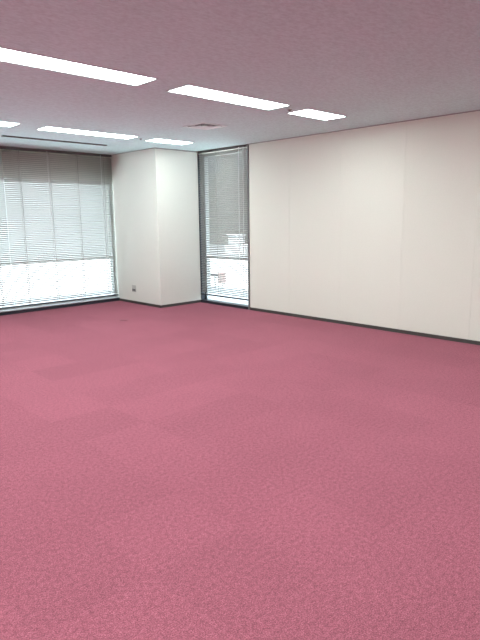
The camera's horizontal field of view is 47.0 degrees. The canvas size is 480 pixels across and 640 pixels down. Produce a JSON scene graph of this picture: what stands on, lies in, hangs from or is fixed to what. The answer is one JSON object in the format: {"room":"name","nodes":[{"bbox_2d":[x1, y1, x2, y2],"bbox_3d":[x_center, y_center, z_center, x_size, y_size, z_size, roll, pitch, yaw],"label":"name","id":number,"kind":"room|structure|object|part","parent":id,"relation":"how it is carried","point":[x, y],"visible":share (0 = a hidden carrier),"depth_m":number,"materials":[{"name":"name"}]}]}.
{"room":"empty office room","nodes":[
{"label":"empty office room","id":0,"kind":"room"},
{"bbox_2d":[0,149,112,293],"bbox_3d":[-5.315,-1.116,7.345,9.900,2.600,0.200,-11,14,-43],"label":"wall","id":1,"kind":"structure","parent":0,"point":[0,149],"depth_m":9.14,"materials":[{"name":"paint"}]},
{"bbox_2d":[0,178,119,315],"bbox_3d":[-5.540,-0.820,7.020,9.054,2.140,0.189,-11,14,-43],"label":"window","id":2,"kind":"structure","parent":1,"relation":"in","point":[25,309],"depth_m":9.49,"materials":[{"name":"grey metal"}]},
{"bbox_2d":[0,146,14,308],"bbox_3d":[-4.330,-1.302,8.022,1.917,2.501,0.075,-11,14,-43],"label":"blind","id":3,"kind":"object","parent":2,"relation":"attached to","point":[4,246],"visible":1,"depth_m":8.69,"materials":[{"name":"grey plastic"}]},
{"bbox_3d":[-5.507,0.213,7.173,9.034,0.052,0.100,-11,14,-43],"label":"sill","id":4,"kind":"part","parent":2,"relation":"part of","materials":[{"name":"metal"}]},
{"bbox_2d":[1,146,118,307],"bbox_3d":[-2.949,-1.558,9.331,1.917,2.501,0.075,-11,14,-43],"label":"blind","id":5,"kind":"object","parent":2,"relation":"attached to","point":[15,210],"visible":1,"depth_m":9.27,"materials":[{"name":"grey plastic"}]},
{"bbox_3d":[-3.113,-2.084,9.042,0.015,1.299,0.015,4,11,23],"label":"lift cord","id":6,"kind":"part","parent":5,"relation":"part of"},
{"bbox_3d":[-2.941,-0.341,9.561,1.912,0.022,0.044,-11,14,-43],"label":"rail","id":7,"kind":"part","parent":5,"relation":"part of","materials":[{"name":"grey metal"}]},
{"bbox_3d":[-5.506,0.180,7.165,9.034,0.014,0.104,-11,14,-43],"label":"sill","id":8,"kind":"part","parent":2,"relation":"part of","materials":[{"name":"metal"}]},
{"bbox_2d":[110,148,200,304],"bbox_3d":[-1.511,-1.624,9.866,0.878,2.600,1.386,-11,14,-43],"label":"wall column","id":9,"kind":"structure","parent":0,"point":[155,191],"depth_m":9.42,"materials":[{"name":"white paint"}]},
{"bbox_2d":[113,147,196,154],"bbox_3d":[-1.494,-2.887,9.587,0.872,0.016,1.296,-11,14,-43],"label":"trim","id":10,"kind":"structure","parent":9,"relation":"attached to","point":[155,147],"depth_m":9.17,"materials":[{"name":"white paint"}]},
{"bbox_2d":[119,298,200,307],"bbox_3d":[-1.466,-0.360,10.051,0.874,0.045,1.294,-11,14,-43],"label":"baseboard","id":11,"kind":"structure","parent":9,"relation":"attached to","point":[120,299],"depth_m":9.64,"materials":[{"name":"rubber"}]},
{"bbox_2d":[0,301,479,639],"bbox_3d":[-0.940,0.994,3.179,10.350,0.150,12.700,-11,14,-43],"label":"floor","id":12,"kind":"structure","parent":0,"point":[194,471],"depth_m":3.17,"materials":[{"name":"carpet"}]},
{"bbox_2d":[0,0,479,154],"bbox_3d":[-0.972,-1.715,2.681,10.350,0.160,12.700,-11,14,-43],"label":"ceiling","id":13,"kind":"structure","parent":0,"point":[368,62],"depth_m":4.18,"materials":[{"name":"white paint"}]},
{"bbox_2d":[0,121,21,126],"bbox_3d":[-3.175,-2.314,6.165,1.346,0.140,0.320,-11,14,-43],"label":"ceiling light","id":14,"kind":"object","parent":13,"relation":"attached to","point":[5,124],"visible":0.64,"depth_m":6.58,"materials":[{"name":"plastic"}]},
{"bbox_2d":[0,122,16,126],"bbox_3d":[-3.174,-2.252,6.176,1.321,0.006,0.295,-11,14,-43],"label":"diffuser","id":15,"kind":"object","parent":14,"relation":"attached to","point":[5,124],"depth_m":6.58,"materials":[{"name":"white plastic"}]},
{"bbox_2d":[1,135,106,145],"bbox_3d":[-2.621,-2.600,7.937,1.576,0.068,0.060,-11,14,-43],"label":"ceiling vent","id":16,"kind":"object","parent":13,"relation":"in","point":[2,135],"visible":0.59,"depth_m":7.86,"materials":[{"name":"black metal"}]},
{"bbox_2d":[0,47,157,85],"bbox_3d":[-1.264,-1.970,4.164,1.346,0.140,0.320,-11,14,-43],"label":"ceiling light","id":17,"kind":"object","parent":13,"relation":"attached to","point":[7,55],"visible":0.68,"depth_m":4.16,"materials":[{"name":"plastic"}]},
{"bbox_2d":[35,126,139,138],"bbox_3d":[-1.983,-2.536,7.294,1.346,0.140,0.320,-11,14,-43],"label":"ceiling light","id":18,"kind":"object","parent":13,"relation":"attached to","point":[47,128],"visible":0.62,"depth_m":7.25,"materials":[{"name":"plastic"}]},
{"bbox_2d":[145,138,193,144],"bbox_3d":[-1.044,-2.710,8.184,0.701,0.140,0.320,-11,14,-43],"label":"ceiling light","id":19,"kind":"object","parent":13,"relation":"attached to","point":[156,139],"visible":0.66,"depth_m":8.18,"materials":[{"name":"plastic"}]},
{"bbox_2d":[182,122,225,129],"bbox_3d":[-0.434,-2.465,6.845,0.400,0.134,0.400,-11,14,-43],"label":"ceiling vent","id":20,"kind":"object","parent":13,"relation":"in","point":[204,126],"visible":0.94,"depth_m":6.87,"materials":[{"name":"metal"}]},
{"bbox_3d":[-0.434,-2.407,6.855,0.192,0.016,0.192,-11,14,-43],"label":"vent blade","id":21,"kind":"part","parent":20,"relation":"part of","materials":[{"name":"metal"}]},
{"bbox_3d":[-0.434,-2.407,6.855,0.284,0.016,0.284,-11,14,-43],"label":"vent blade","id":22,"kind":"part","parent":20,"relation":"part of","materials":[{"name":"metal"}]},
{"bbox_2d":[166,85,290,109],"bbox_3d":[-0.072,-2.191,5.294,1.346,0.140,0.320,-11,14,-43],"label":"ceiling light","id":23,"kind":"object","parent":13,"relation":"attached to","point":[190,90],"visible":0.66,"depth_m":5.25,"materials":[{"name":"plastic"}]},
{"bbox_2d":[286,109,347,120],"bbox_3d":[0.867,-2.366,6.184,0.701,0.140,0.320,-11,14,-43],"label":"ceiling light","id":24,"kind":"object","parent":13,"relation":"attached to","point":[310,113],"visible":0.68,"depth_m":6.18,"materials":[{"name":"plastic"}]},
{"bbox_2d":[197,111,479,340],"bbox_3d":[2.607,-1.045,6.444,0.250,2.600,12.500,-11,14,-43],"label":"wall","id":25,"kind":"structure","parent":0,"point":[379,225],"depth_m":7.15,"materials":[{"name":"beige paint"}]},
{"bbox_2d":[197,144,249,309],"bbox_3d":[-0.226,-1.533,9.282,0.195,2.600,1.249,-11,14,-43],"label":"window","id":26,"kind":"structure","parent":25,"relation":"in","point":[204,298],"depth_m":9.52,"materials":[{"name":"grey metal"}]},
{"bbox_2d":[198,144,247,300],"bbox_3d":[-0.283,-1.594,9.230,0.075,2.457,1.197,-11,14,-43],"label":"blind","id":27,"kind":"object","parent":26,"relation":"attached to","point":[241,199],"visible":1,"depth_m":9.20,"materials":[{"name":"grey plastic"}]},
{"bbox_3d":[-0.262,-0.398,9.456,0.044,0.022,1.192,-11,14,-43],"label":"rail","id":28,"kind":"part","parent":27,"relation":"part of","materials":[{"name":"grey metal"}]},
{"bbox_3d":[0.055,-1.861,8.782,0.015,1.719,0.015,4,11,23],"label":"lift cord","id":29,"kind":"part","parent":27,"relation":"part of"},
{"bbox_3d":[-0.237,-0.271,9.505,0.125,0.038,1.224,-11,14,-43],"label":"sill","id":30,"kind":"part","parent":26,"relation":"part of","materials":[{"name":"metal"}]},
{"bbox_3d":[-0.239,-0.293,9.500,0.129,0.008,1.224,-11,14,-43],"label":"sill","id":31,"kind":"part","parent":26,"relation":"part of","materials":[{"name":"metal"}]},
{"bbox_2d":[248,110,479,144],"bbox_3d":[3.475,-2.131,5.126,0.008,0.010,9.690,-11,14,-43],"label":"trim","id":32,"kind":"structure","parent":25,"relation":"attached to","point":[474,110],"depth_m":6.94,"materials":[{"name":"white paint"}]},
{"bbox_2d":[250,307,479,344],"bbox_3d":[3.518,0.402,5.578,0.008,0.045,9.655,-11,14,-43],"label":"baseboard","id":33,"kind":"structure","parent":25,"relation":"attached to","point":[251,308],"depth_m":7.34,"materials":[{"name":"plastic"}]},
{"label":"outside","id":34,"kind":"structure","parent":0,"visible":0},
{"bbox_2d":[0,258,247,306],"bbox_3d":[-8.397,1.221,2.400,38.300,0.100,25.100,-11,14,-43],"label":"ground","id":35,"kind":"structure","parent":34,"point":[212,297],"depth_m":13.10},
{"bbox_2d":[218,273,225,287],"bbox_3d":[-0.382,-0.834,11.803,0.023,0.360,0.260,-11,14,-43],"label":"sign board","id":36,"kind":"object","parent":35,"relation":"on","point":[218,273],"visible":0.24,"depth_m":11.78,"materials":[{"name":"white"}]},
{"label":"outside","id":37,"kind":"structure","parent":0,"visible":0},
{"bbox_2d":[210,245,247,257],"bbox_3d":[-3.559,-2.010,19.912,70.000,0.100,44.000,-11,14,-43],"label":"road","id":38,"kind":"structure","parent":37,"point":[218,245],"depth_m":24.02,"materials":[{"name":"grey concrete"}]},
{"bbox_2d":[0,182,109,262],"bbox_3d":[-14.692,-7.505,18.992,22.600,11.300,8.900,-11,14,-43],"label":"office building","id":39,"kind":"structure","parent":38,"relation":"on","point":[3,182],"depth_m":21.03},
{"bbox_2d":[208,154,247,243],"bbox_3d":[5.079,-9.987,31.236,8.400,11.300,30.400,-11,14,-43],"label":"office building","id":40,"kind":"structure","parent":38,"relation":"on","point":[239,154],"depth_m":32.13,"materials":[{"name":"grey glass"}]},
{"bbox_2d":[225,234,247,253],"bbox_3d":[-0.006,-3.313,24.122,0.600,0.860,1.350,-11,14,-43],"label":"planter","id":41,"kind":"object","parent":38,"relation":"on","point":[227,234],"visible":0.16,"depth_m":23.99,"materials":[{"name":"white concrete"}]}
]}

